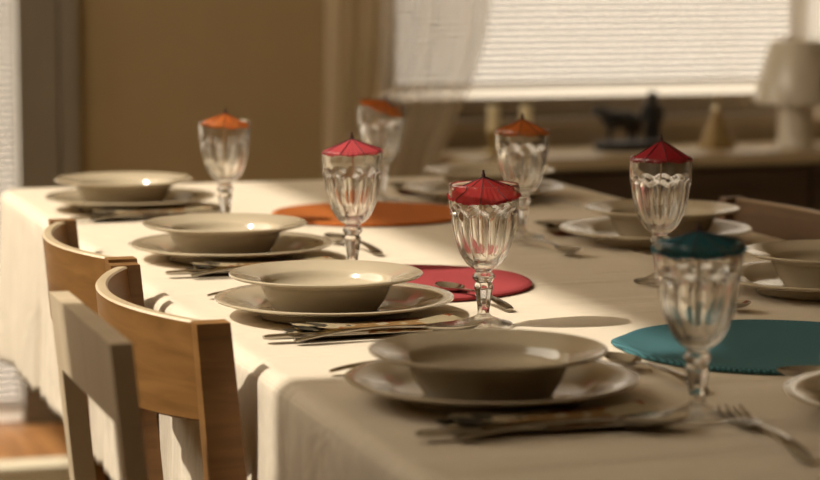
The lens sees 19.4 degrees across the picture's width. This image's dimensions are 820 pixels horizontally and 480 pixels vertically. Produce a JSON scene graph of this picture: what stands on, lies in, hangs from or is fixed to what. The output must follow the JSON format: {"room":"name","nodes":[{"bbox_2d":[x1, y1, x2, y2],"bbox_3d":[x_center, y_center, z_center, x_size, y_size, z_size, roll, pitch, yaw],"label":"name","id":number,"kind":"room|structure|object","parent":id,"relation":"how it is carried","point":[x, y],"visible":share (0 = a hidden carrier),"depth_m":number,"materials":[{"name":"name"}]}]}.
{"room":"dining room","nodes":[
{"label":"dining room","id":0,"kind":"room"},
{"bbox_2d":[0,421,66,459],"bbox_3d":[0.930,0.867,2.749,4.450,0.100,7.450,-2,7,-17],"label":"floor","id":1,"kind":"structure","parent":0,"point":[18,440],"depth_m":5.62,"materials":[{"name":"brown wood"}]},
{"bbox_2d":[0,456,69,479],"bbox_3d":[0.180,0.694,3.705,3.100,0.012,3.810,-2,7,-17],"label":"rug","id":2,"kind":"object","parent":1,"relation":"on","point":[44,468],"visible":0.02,"depth_m":5.26,"materials":[{"name":"fabric"}]},
{"bbox_2d":[42,218,136,479],"bbox_3d":[-0.216,0.377,3.052,0.478,0.780,0.445,-2,7,-17],"label":"dining chair","id":3,"kind":"object","parent":2,"relation":"on","point":[70,268],"visible":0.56,"depth_m":2.86,"materials":[{"name":"brown wood"}]},
{"bbox_2d":[49,291,148,479],"bbox_3d":[-0.105,0.464,2.184,0.395,0.816,0.316,-2,7,-17],"label":"dining chair","id":4,"kind":"object","parent":2,"relation":"on","point":[94,359],"visible":1,"depth_m":2.04,"materials":[{"name":"brown wood"}]},
{"bbox_2d":[95,262,246,479],"bbox_3d":[-0.083,0.433,2.592,0.490,0.780,0.475,-2,7,-17],"label":"dining chair","id":5,"kind":"object","parent":2,"relation":"on","point":[185,366],"visible":0.68,"depth_m":2.32,"materials":[{"name":"brown wood"}]},
{"bbox_2d":[717,196,819,239],"bbox_3d":[0.360,0.351,3.314,0.466,0.769,0.485,-2,7,-17],"label":"dining chair","id":6,"kind":"object","parent":2,"relation":"on","point":[775,220],"visible":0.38,"depth_m":3.44,"materials":[{"name":"brown wood"}]},
{"bbox_3d":[0.129,0.405,3.030,0.906,0.731,2.418,-2,7,-17],"label":"dining table","id":7,"kind":"object","parent":2,"relation":"on","visible":0},
{"bbox_2d":[0,176,819,479],"bbox_3d":[0.131,0.174,3.003,0.986,0.276,2.500,-2,7,-17],"label":"tablecloth","id":8,"kind":"object","parent":7,"relation":"on","point":[301,420],"visible":0.45,"depth_m":2.50,"materials":[{"name":"fabric"}]},
{"bbox_2d":[69,214,183,219],"bbox_3d":[-0.391,-0.035,3.530,0.220,0.006,0.018,-2,7,-19],"label":"table knife","id":9,"kind":"object","parent":8,"relation":"on","point":[124,216],"visible":0.59,"depth_m":3.51,"materials":[{"name":"silver metal"}]},
{"bbox_2d":[44,187,214,212],"bbox_3d":[-0.429,-0.059,3.684,0.261,0.020,0.261,-2,7,-17],"label":"dinner plate","id":10,"kind":"object","parent":8,"relation":"on","point":[176,198],"visible":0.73,"depth_m":3.64,"materials":[{"name":"beige ceramic"}]},
{"bbox_2d":[54,172,192,203],"bbox_3d":[-0.438,-0.075,3.678,0.211,0.041,0.211,-2,7,-17],"label":"bowl","id":11,"kind":"object","parent":10,"relation":"on","point":[98,187],"visible":0.86,"depth_m":3.64,"materials":[{"name":"beige ceramic"}]},
{"bbox_2d":[87,206,211,218],"bbox_3d":[-0.380,-0.042,3.570,0.190,0.012,0.070,-2,7,-16],"label":"napkin","id":12,"kind":"object","parent":8,"relation":"on","point":[97,212],"visible":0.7,"depth_m":3.56,"materials":[{"name":"fabric"}]},
{"bbox_2d":[90,209,220,220],"bbox_3d":[-0.367,-0.037,3.521,0.205,0.011,0.039,-2,7,-17],"label":"soup spoon","id":13,"kind":"object","parent":8,"relation":"on","point":[210,210],"visible":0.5,"depth_m":3.52,"materials":[{"name":"silver metal"}]},
{"bbox_2d":[185,209,220,213],"bbox_3d":[-0.301,-0.039,3.541,0.066,0.009,0.039,-2,7,-17],"label":"bowl","id":14,"kind":"object","parent":13,"relation":"on","point":[211,210],"depth_m":3.55,"materials":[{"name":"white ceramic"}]},
{"bbox_2d":[165,269,230,274],"bbox_3d":[-0.190,0.036,2.937,0.220,0.006,0.018,-2,7,-16],"label":"table knife","id":15,"kind":"object","parent":8,"relation":"on","point":[190,271],"visible":0.24,"depth_m":2.91,"materials":[{"name":"silver metal"}]},
{"bbox_2d":[207,290,223,296],"bbox_3d":[-0.134,0.056,2.760,0.200,0.011,0.024,-2,7,-16],"label":"fork","id":16,"kind":"object","parent":8,"relation":"on","point":[214,293],"visible":0.12,"depth_m":2.73,"materials":[{"name":"silver metal"}]},
{"bbox_2d":[191,266,241,276],"bbox_3d":[-0.167,0.035,2.928,0.205,0.011,0.039,-2,7,-19],"label":"soup spoon","id":17,"kind":"object","parent":8,"relation":"on","point":[230,268],"visible":0.09,"depth_m":2.90,"materials":[{"name":"silver metal"}]},
{"bbox_2d":[198,119,250,212],"bbox_3d":[-0.266,-0.097,3.452,0.075,0.150,0.075,-4,8,-31],"label":"water goblet","id":18,"kind":"object","parent":8,"relation":"on","point":[224,146],"visible":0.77,"depth_m":3.42,"materials":[{"name":"clear glass"}]},
{"bbox_2d":[202,107,242,121],"bbox_3d":[-0.266,-0.142,3.446,0.070,0.097,0.070,3,8,25],"label":"umbrella","id":19,"kind":"object","parent":18,"relation":"in","point":[224,117],"visible":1,"depth_m":3.43,"materials":[{"name":"orange paper"}]},
{"bbox_2d":[130,231,332,264],"bbox_3d":[-0.229,0.012,3.091,0.261,0.020,0.261,-2,7,-17],"label":"dinner plate","id":20,"kind":"object","parent":8,"relation":"on","point":[289,245],"visible":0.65,"depth_m":3.07,"materials":[{"name":"beige ceramic"}]},
{"bbox_2d":[142,213,306,253],"bbox_3d":[-0.238,-0.003,3.085,0.211,0.041,0.211,-2,7,-17],"label":"bowl","id":21,"kind":"object","parent":20,"relation":"on","point":[203,233],"visible":0.91,"depth_m":3.06,"materials":[{"name":"beige ceramic"}]},
{"bbox_2d":[185,256,335,273],"bbox_3d":[-0.180,0.030,2.977,0.190,0.012,0.070,-2,7,-16],"label":"napkin","id":22,"kind":"object","parent":8,"relation":"on","point":[197,265],"visible":0.43,"depth_m":2.96,"materials":[{"name":"fabric"}]},
{"bbox_2d":[214,282,453,323],"bbox_3d":[-0.082,0.070,2.612,0.261,0.020,0.261,-2,7,-17],"label":"dinner plate","id":23,"kind":"object","parent":8,"relation":"on","point":[403,299],"visible":0.61,"depth_m":2.60,"materials":[{"name":"beige ceramic"}]},
{"bbox_2d":[229,259,422,312],"bbox_3d":[-0.091,0.055,2.605,0.211,0.041,0.211,-2,7,-17],"label":"bowl","id":24,"kind":"object","parent":23,"relation":"on","point":[300,286],"visible":0.95,"depth_m":2.59,"materials":[{"name":"beige ceramic"}]},
{"bbox_2d":[262,328,433,339],"bbox_3d":[-0.043,0.094,2.457,0.220,0.006,0.018,-2,7,-18],"label":"table knife","id":25,"kind":"object","parent":8,"relation":"on","point":[280,336],"visible":0.77,"depth_m":2.44,"materials":[{"name":"silver metal"}]},
{"bbox_2d":[328,360,372,372],"bbox_3d":[0.020,0.115,2.272,0.200,0.011,0.024,-2,7,-18],"label":"fork","id":26,"kind":"object","parent":8,"relation":"on","point":[348,366],"visible":0.09,"depth_m":2.24,"materials":[{"name":"silver metal"}]},
{"bbox_2d":[322,149,382,259],"bbox_3d":[-0.070,-0.035,2.941,0.075,0.150,0.075,0,7,-2],"label":"water goblet","id":27,"kind":"object","parent":8,"relation":"on","point":[352,184],"visible":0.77,"depth_m":2.91,"materials":[{"name":"clear glass"}]},
{"bbox_2d":[323,132,382,156],"bbox_3d":[-0.070,-0.082,2.935,0.076,0.101,0.076,0,7,0],"label":"umbrella","id":28,"kind":"object","parent":27,"relation":"in","point":[352,145],"visible":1,"depth_m":2.92,"materials":[{"name":"red paper"}]},
{"bbox_2d":[324,233,382,254],"bbox_3d":[-0.075,0.004,3.187,0.031,0.011,0.175,-3,8,-24],"label":"spoon","id":29,"kind":"object","parent":8,"relation":"on","point":[336,237],"visible":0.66,"depth_m":3.22,"materials":[{"name":"silver metal"}]},
{"bbox_2d":[324,233,344,241],"bbox_3d":[-0.099,-0.002,3.242,0.031,0.009,0.054,-3,8,-24],"label":"bowl","id":30,"kind":"object","parent":29,"relation":"on","point":[336,237],"depth_m":3.25,"materials":[{"name":"silver metal"}]},
{"bbox_2d":[272,202,451,226],"bbox_3d":[-0.057,-0.040,3.589,0.300,0.005,0.300,-2,7,-17],"label":"mat","id":31,"kind":"object","parent":8,"relation":"on","point":[384,214],"visible":0.64,"depth_m":3.56,"materials":[{"name":"orange fabric"}]},
{"bbox_2d":[283,313,462,337],"bbox_3d":[-0.033,0.088,2.497,0.190,0.012,0.070,-2,7,-20],"label":"napkin","id":32,"kind":"object","parent":8,"relation":"on","point":[309,326],"visible":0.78,"depth_m":2.48,"materials":[{"name":"fabric"}]},
{"bbox_2d":[357,105,404,201],"bbox_3d":[-0.045,-0.135,3.771,0.075,0.150,0.075,3,7,23],"label":"water goblet","id":33,"kind":"object","parent":8,"relation":"on","point":[382,128],"visible":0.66,"depth_m":3.74,"materials":[{"name":"clear glass"}]},
{"bbox_2d":[359,96,392,107],"bbox_3d":[-0.045,-0.182,3.765,0.069,0.091,0.074,1,7,11],"label":"umbrella","id":34,"kind":"object","parent":33,"relation":"in","point":[374,103],"visible":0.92,"depth_m":3.75,"materials":[{"name":"orange paper"}]},
{"bbox_2d":[357,105,404,165],"bbox_3d":[-0.045,-0.164,3.767,0.075,0.094,0.075,6,9,42],"label":"bowl","id":35,"kind":"object","parent":33,"relation":"on","point":[382,128],"depth_m":3.74,"materials":[{"name":"clear glass"}]},
{"bbox_2d":[293,320,483,342],"bbox_3d":[-0.020,0.093,2.448,0.205,0.011,0.039,-3,7,-20],"label":"soup spoon","id":36,"kind":"object","parent":8,"relation":"on","point":[466,324],"visible":0.84,"depth_m":2.45,"materials":[{"name":"silver metal"}]},
{"bbox_2d":[423,320,483,330],"bbox_3d":[0.045,0.090,2.473,0.066,0.009,0.039,-3,7,-20],"label":"bowl","id":37,"kind":"object","parent":36,"relation":"on","point":[466,324],"depth_m":2.48,"materials":[{"name":"silver metal"}]},
{"bbox_2d":[386,182,408,186],"bbox_3d":[0.055,-0.094,3.993,0.205,0.011,0.039,-3,7,-21],"label":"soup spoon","id":38,"kind":"object","parent":8,"relation":"on","point":[393,184],"visible":0.31,"depth_m":3.96,"materials":[{"name":"silver metal"}]},
{"bbox_2d":[391,184,417,193],"bbox_3d":[0.068,-0.087,3.945,0.190,0.012,0.070,-2,7,-16],"label":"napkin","id":39,"kind":"object","parent":8,"relation":"on","point":[400,190],"visible":0.12,"depth_m":3.91,"materials":[{"name":"fabric"}]},
{"bbox_2d":[404,264,531,300],"bbox_3d":[-0.001,0.050,2.844,0.294,0.005,0.294,-2,7,-17],"label":"mat","id":40,"kind":"object","parent":8,"relation":"on","point":[505,283],"visible":0.32,"depth_m":2.86,"materials":[{"name":"red fabric"}]},
{"bbox_2d":[435,281,513,309],"bbox_3d":[0.072,0.062,2.707,0.031,0.011,0.175,-3,8,-25],"label":"spoon","id":41,"kind":"object","parent":40,"relation":"on","point":[449,286],"visible":0.78,"depth_m":2.74,"materials":[{"name":"silver metal"}]},
{"bbox_2d":[435,281,464,291],"bbox_3d":[0.046,0.056,2.761,0.031,0.009,0.054,-3,8,-25],"label":"bowl","id":42,"kind":"object","parent":41,"relation":"on","point":[449,286],"depth_m":2.77,"materials":[{"name":"silver metal"}]},
{"bbox_2d":[402,179,564,201],"bbox_3d":[0.117,-0.077,3.829,0.261,0.020,0.261,-2,7,-17],"label":"dinner plate","id":43,"kind":"object","parent":8,"relation":"on","point":[437,189],"visible":0.45,"depth_m":3.85,"materials":[{"name":"beige ceramic"}]},
{"bbox_2d":[423,163,554,184],"bbox_3d":[0.126,-0.094,3.832,0.211,0.041,0.211,-2,7,-17],"label":"bowl","id":44,"kind":"object","parent":43,"relation":"on","point":[461,171],"visible":0.34,"depth_m":3.88,"materials":[{"name":"beige ceramic"}]},
{"bbox_2d":[448,180,519,328],"bbox_3d":[0.078,0.015,2.525,0.075,0.150,0.075,-5,8,-34],"label":"water goblet","id":45,"kind":"object","parent":8,"relation":"on","point":[483,234],"visible":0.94,"depth_m":2.50,"materials":[{"name":"clear glass"}]},
{"bbox_2d":[447,170,520,205],"bbox_3d":[0.078,-0.028,2.520,0.076,0.092,0.076,4,8,29],"label":"umbrella","id":46,"kind":"object","parent":45,"relation":"in","point":[483,181],"visible":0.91,"depth_m":2.51,"materials":[{"name":"red paper"}]},
{"bbox_2d":[448,180,519,272],"bbox_3d":[0.078,-0.013,2.521,0.075,0.094,0.075,-3,8,-25],"label":"bowl","id":47,"kind":"object","parent":45,"relation":"on","point":[483,234],"depth_m":2.49,"materials":[{"name":"clear glass"}]},
{"bbox_2d":[344,359,639,413],"bbox_3d":[0.072,0.129,2.124,0.261,0.020,0.261,-2,7,-17],"label":"dinner plate","id":48,"kind":"object","parent":8,"relation":"on","point":[599,378],"visible":0.59,"depth_m":2.11,"materials":[{"name":"beige ceramic"}]},
{"bbox_2d":[368,329,607,401],"bbox_3d":[0.069,0.114,2.111,0.211,0.041,0.211,-2,7,-17],"label":"bowl","id":49,"kind":"object","parent":48,"relation":"on","point":[482,365],"visible":0.94,"depth_m":2.13,"materials":[{"name":"beige ceramic"}]},
{"bbox_2d":[415,422,626,436],"bbox_3d":[0.111,0.153,1.969,0.220,0.006,0.018,-2,7,-16],"label":"table knife","id":50,"kind":"object","parent":8,"relation":"on","point":[456,431],"visible":0.82,"depth_m":1.96,"materials":[{"name":"silver metal"}]},
{"bbox_2d":[495,128,549,240],"bbox_3d":[0.153,-0.077,3.286,0.075,0.150,0.075,-2,7,-17],"label":"water goblet","id":51,"kind":"object","parent":8,"relation":"on","point":[522,159],"visible":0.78,"depth_m":3.26,"materials":[{"name":"clear glass"}]},
{"bbox_2d":[494,113,549,136],"bbox_3d":[0.153,-0.123,3.281,0.076,0.101,0.076,4,8,32],"label":"umbrella","id":52,"kind":"object","parent":51,"relation":"in","point":[522,124],"visible":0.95,"depth_m":3.26,"materials":[{"name":"orange paper"}]},
{"bbox_2d":[495,128,549,197],"bbox_3d":[0.153,-0.105,3.283,0.075,0.094,0.075,5,8,35],"label":"bowl","id":53,"kind":"object","parent":51,"relation":"on","point":[522,159],"depth_m":3.25,"materials":[{"name":"clear glass"}]},
{"bbox_2d":[513,239,580,253],"bbox_3d":[0.179,0.006,3.167,0.031,0.011,0.175,-3,8,-24],"label":"spoon","id":54,"kind":"object","parent":8,"relation":"on","point":[565,249],"visible":0.99,"depth_m":3.13,"materials":[{"name":"silver metal"}]},
{"bbox_2d":[554,245,580,253],"bbox_3d":[0.204,0.013,3.112,0.031,0.009,0.054,-3,8,-24],"label":"bowl","id":55,"kind":"object","parent":54,"relation":"on","point":[565,249],"depth_m":3.11,"materials":[{"name":"silver metal"}]},
{"bbox_2d":[435,400,662,434],"bbox_3d":[0.121,0.147,2.010,0.190,0.012,0.070,-2,7,-18],"label":"napkin","id":56,"kind":"object","parent":8,"relation":"on","point":[614,411],"visible":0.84,"depth_m":2.00,"materials":[{"name":"fabric"}]},
{"bbox_2d":[533,220,572,226],"bbox_3d":[0.271,-0.025,3.426,0.205,0.011,0.039,-2,7,-20],"label":"soup spoon","id":57,"kind":"object","parent":8,"relation":"on","point":[546,223],"visible":0.48,"depth_m":3.41,"materials":[{"name":"silver metal"}]},
{"bbox_2d":[530,200,581,204],"bbox_3d":[0.169,-0.055,3.681,0.200,0.011,0.024,-2,7,-18],"label":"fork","id":58,"kind":"object","parent":8,"relation":"on","point":[531,200],"visible":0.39,"depth_m":3.69,"materials":[{"name":"silver metal"}]},
{"bbox_2d":[542,223,575,234],"bbox_3d":[0.284,-0.018,3.377,0.190,0.012,0.070,-2,7,-15],"label":"napkin","id":59,"kind":"object","parent":8,"relation":"on","point":[555,231],"visible":0.12,"depth_m":3.36,"materials":[{"name":"fabric"}]},
{"bbox_2d":[454,412,690,440],"bbox_3d":[0.135,0.152,1.961,0.205,0.011,0.039,-2,7,-17],"label":"soup spoon","id":60,"kind":"object","parent":8,"relation":"on","point":[647,419],"visible":1,"depth_m":1.97,"materials":[{"name":"silver metal"}]},
{"bbox_2d":[615,412,690,426],"bbox_3d":[0.201,0.149,1.981,0.066,0.009,0.039,-2,7,-17],"label":"bowl","id":61,"kind":"object","parent":60,"relation":"on","point":[647,419],"depth_m":1.99,"materials":[{"name":"silver metal"}]},
{"bbox_2d":[633,250,652,254],"bbox_3d":[0.386,0.013,3.114,0.200,0.011,0.024,-2,7,-17],"label":"fork","id":62,"kind":"object","parent":8,"relation":"on","point":[646,253],"visible":0.11,"depth_m":3.08,"materials":[{"name":"silver metal"}]},
{"bbox_2d":[559,217,751,248],"bbox_3d":[0.333,-0.008,3.262,0.261,0.020,0.261,-2,7,-17],"label":"dinner plate","id":63,"kind":"object","parent":8,"relation":"on","point":[601,230],"visible":0.49,"depth_m":3.27,"materials":[{"name":"beige ceramic"}]},
{"bbox_2d":[584,199,739,237],"bbox_3d":[0.342,-0.025,3.265,0.211,0.041,0.211,-2,7,-17],"label":"bowl","id":64,"kind":"object","parent":63,"relation":"on","point":[623,216],"visible":0.59,"depth_m":3.23,"materials":[{"name":"beige ceramic"}]},
{"bbox_2d":[604,352,708,392],"bbox_3d":[0.227,0.121,2.219,0.031,0.011,0.175,-3,8,-24],"label":"spoon","id":65,"kind":"object","parent":8,"relation":"on","point":[625,359],"visible":0.84,"depth_m":2.26,"materials":[{"name":"silver metal"}]},
{"bbox_2d":[604,352,641,366],"bbox_3d":[0.202,0.115,2.274,0.031,0.009,0.054,-3,8,-24],"label":"bowl","id":66,"kind":"object","parent":65,"relation":"on","point":[625,359],"depth_m":2.28,"materials":[{"name":"silver metal"}]},
{"bbox_2d":[629,155,692,285],"bbox_3d":[0.297,-0.024,2.849,0.075,0.150,0.075,-1,7,-10],"label":"water goblet","id":67,"kind":"object","parent":8,"relation":"on","point":[660,188],"visible":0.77,"depth_m":2.82,"materials":[{"name":"clear glass"}]},
{"bbox_2d":[632,134,689,158],"bbox_3d":[0.297,-0.073,2.843,0.075,0.106,0.075,5,9,38],"label":"umbrella","id":68,"kind":"object","parent":67,"relation":"in","point":[660,149],"visible":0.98,"depth_m":2.83,"materials":[{"name":"red paper"}]},
{"bbox_2d":[629,155,692,235],"bbox_3d":[0.297,-0.052,2.846,0.075,0.094,0.075,4,8,28],"label":"bowl","id":69,"kind":"object","parent":67,"relation":"on","point":[660,188],"depth_m":2.82,"materials":[{"name":"clear glass"}]},
{"bbox_2d":[654,237,743,423],"bbox_3d":[0.243,0.075,2.027,0.075,0.150,0.075,4,8,27],"label":"water goblet","id":70,"kind":"object","parent":8,"relation":"on","point":[698,298],"visible":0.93,"depth_m":2.00,"materials":[{"name":"clear glass"}]},
{"bbox_2d":[650,221,747,260],"bbox_3d":[0.243,0.031,2.022,0.080,0.095,0.080,-1,7,-6],"label":"umbrella","id":71,"kind":"object","parent":70,"relation":"in","point":[698,237],"visible":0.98,"depth_m":2.01,"materials":[{"name":"teal paper"}]},
{"bbox_2d":[654,237,743,351],"bbox_3d":[0.243,0.047,2.023,0.075,0.094,0.075,-2,7,-17],"label":"bowl","id":72,"kind":"object","parent":70,"relation":"on","point":[698,298],"depth_m":2.00,"materials":[{"name":"clear glass"}]},
{"bbox_2d":[658,290,751,307],"bbox_3d":[0.329,0.064,2.694,0.031,0.011,0.175,-3,8,-27],"label":"spoon","id":73,"kind":"object","parent":8,"relation":"on","point":[741,303],"visible":0.25,"depth_m":2.63,"materials":[{"name":"silver metal"}]},
{"bbox_2d":[736,299,751,307],"bbox_3d":[0.356,0.070,2.640,0.031,0.009,0.054,-3,8,-27],"label":"bowl","id":74,"kind":"object","parent":73,"relation":"on","point":[741,303],"depth_m":2.63,"materials":[{"name":"silver metal"}]},
{"bbox_2d":[611,319,819,374],"bbox_3d":[0.364,0.105,2.393,0.310,0.005,0.310,-2,7,-17],"label":"mat","id":75,"kind":"object","parent":8,"relation":"on","point":[752,346],"visible":0.73,"depth_m":2.38,"materials":[{"name":"teal fabric"}]},
{"bbox_2d":[717,404,812,463],"bbox_3d":[0.288,0.155,1.942,0.024,0.011,0.200,-1,7,-10],"label":"fork","id":76,"kind":"object","parent":8,"relation":"on","point":[799,452],"visible":1,"depth_m":1.92,"materials":[{"name":"silver metal"}]},
{"bbox_2d":[740,260,819,300],"bbox_3d":[0.483,0.049,2.788,0.261,0.020,0.261,-2,7,-17],"label":"dinner plate","id":77,"kind":"object","parent":8,"relation":"on","point":[761,276],"visible":0.61,"depth_m":2.77,"materials":[{"name":"beige ceramic"}]},
{"bbox_2d":[744,240,819,288],"bbox_3d":[0.492,0.032,2.791,0.211,0.041,0.211,-2,7,-17],"label":"bowl","id":78,"kind":"object","parent":77,"relation":"on","point":[796,263],"visible":0.9,"depth_m":2.78,"materials":[{"name":"beige ceramic"}]},
{"bbox_2d":[777,365,819,376],"bbox_3d":[0.417,0.119,2.237,0.175,0.011,0.031,-3,8,-24],"label":"spoon","id":79,"kind":"object","parent":8,"relation":"on","point":[793,371],"visible":0.68,"depth_m":2.22,"materials":[{"name":"silver metal"}]},
{"bbox_2d":[783,370,819,407],"bbox_3d":[0.450,0.138,2.050,0.261,0.020,0.261,-2,7,-17],"label":"dinner plate","id":80,"kind":"object","parent":8,"relation":"on","point":[804,388],"visible":1,"depth_m":2.07,"materials":[{"name":"beige ceramic"}]},
{"bbox_2d":[430,140,819,218],"bbox_3d":[0.963,0.080,6.176,1.800,0.640,0.359,-2,7,-17],"label":"sideboard","id":81,"kind":"object","parent":1,"relation":"on","point":[760,171],"visible":0.04,"depth_m":5.94,"materials":[{"name":"brown wood"}]},
{"bbox_2d":[483,131,496,154],"bbox_3d":[0.205,-0.240,5.907,0.052,0.058,0.052,-2,7,-17],"label":"candle holder","id":82,"kind":"object","parent":81,"relation":"on","point":[492,150],"visible":0.58,"depth_m":5.89,"materials":[{"name":"gold metal"}]},
{"bbox_2d":[487,103,499,130],"bbox_3d":[0.205,-0.303,5.899,0.032,0.068,0.032,-2,7,-17],"label":"pillar candle","id":83,"kind":"object","parent":82,"relation":"on","point":[493,111],"visible":0.94,"depth_m":5.89,"materials":[{"name":"beige wax"}]},
{"bbox_2d":[591,90,663,150],"bbox_3d":[0.547,-0.301,6.035,0.188,0.149,0.077,-1,7,-9],"label":"statuette","id":84,"kind":"object","parent":81,"relation":"on","point":[652,112],"visible":0.99,"depth_m":6.02,"materials":[{"name":"black metal"}]},
{"bbox_2d":[698,94,735,148],"bbox_3d":[0.781,-0.302,6.097,0.098,0.136,0.097,-2,7,-17],"label":"tree figurine","id":85,"kind":"object","parent":81,"relation":"on","point":[717,135],"visible":1,"depth_m":6.08,"materials":[{"name":"gold metal"}]},
{"bbox_2d":[752,38,819,148],"bbox_3d":[0.980,-0.373,6.094,0.218,0.277,0.218,-2,7,-17],"label":"table lamp","id":86,"kind":"object","parent":81,"relation":"on","point":[789,79],"visible":1,"depth_m":6.03,"materials":[{"name":"white fabric"}]},
{"bbox_3d":[0.287,-0.243,5.933,0.052,0.058,0.052,-2,7,-17],"label":"candle holder","id":87,"kind":"object","parent":81,"relation":"on","visible":0},
{"bbox_2d":[520,102,532,122],"bbox_3d":[0.287,-0.306,5.925,0.032,0.068,0.032,-2,7,-17],"label":"pillar candle","id":88,"kind":"object","parent":87,"relation":"on","point":[527,110],"visible":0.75,"depth_m":5.91,"materials":[{"name":"beige wax"}]},
{"bbox_2d":[56,0,819,186],"bbox_3d":[-0.157,-1.013,6.005,4.450,2.850,0.200,-2,7,-17],"label":"wall","id":89,"kind":"structure","parent":0,"point":[300,71],"depth_m":5.88,"materials":[{"name":"paint"}]},
{"bbox_2d":[0,0,22,421],"bbox_3d":[-1.383,-0.633,5.525,0.938,2.188,0.028,-2,7,-17],"label":"blind","id":90,"kind":"object","parent":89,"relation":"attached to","point":[12,412],"visible":0.59,"depth_m":5.71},
{"bbox_2d":[0,0,79,424],"bbox_3d":[-1.385,-0.676,5.591,1.197,2.280,0.144,-2,7,-17],"label":"door","id":91,"kind":"structure","parent":89,"relation":"in","point":[35,44],"depth_m":5.73,"materials":[{"name":"grey paint"}]},
{"bbox_2d":[384,6,819,148],"bbox_3d":[0.793,-1.040,6.249,1.890,1.555,0.142,-2,7,-17],"label":"window","id":92,"kind":"structure","parent":89,"relation":"in","point":[746,126],"depth_m":6.20,"materials":[{"name":"paint"}]},
{"bbox_2d":[379,0,789,98],"bbox_3d":[0.482,-1.104,6.043,1.170,1.478,0.028,-2,7,-17],"label":"blind","id":93,"kind":"object","parent":92,"relation":"attached to","point":[467,89],"visible":0.81,"depth_m":6.09,"materials":[{"name":"white plastic"}]},
{"bbox_2d":[789,0,819,118],"bbox_3d":[1.247,-1.191,6.229,0.545,1.750,0.038,-2,7,-17],"label":"sheer curtain","id":94,"kind":"object","parent":89,"relation":"hanging from","point":[804,23],"visible":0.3,"depth_m":6.24,"materials":[{"name":"white fabric"}]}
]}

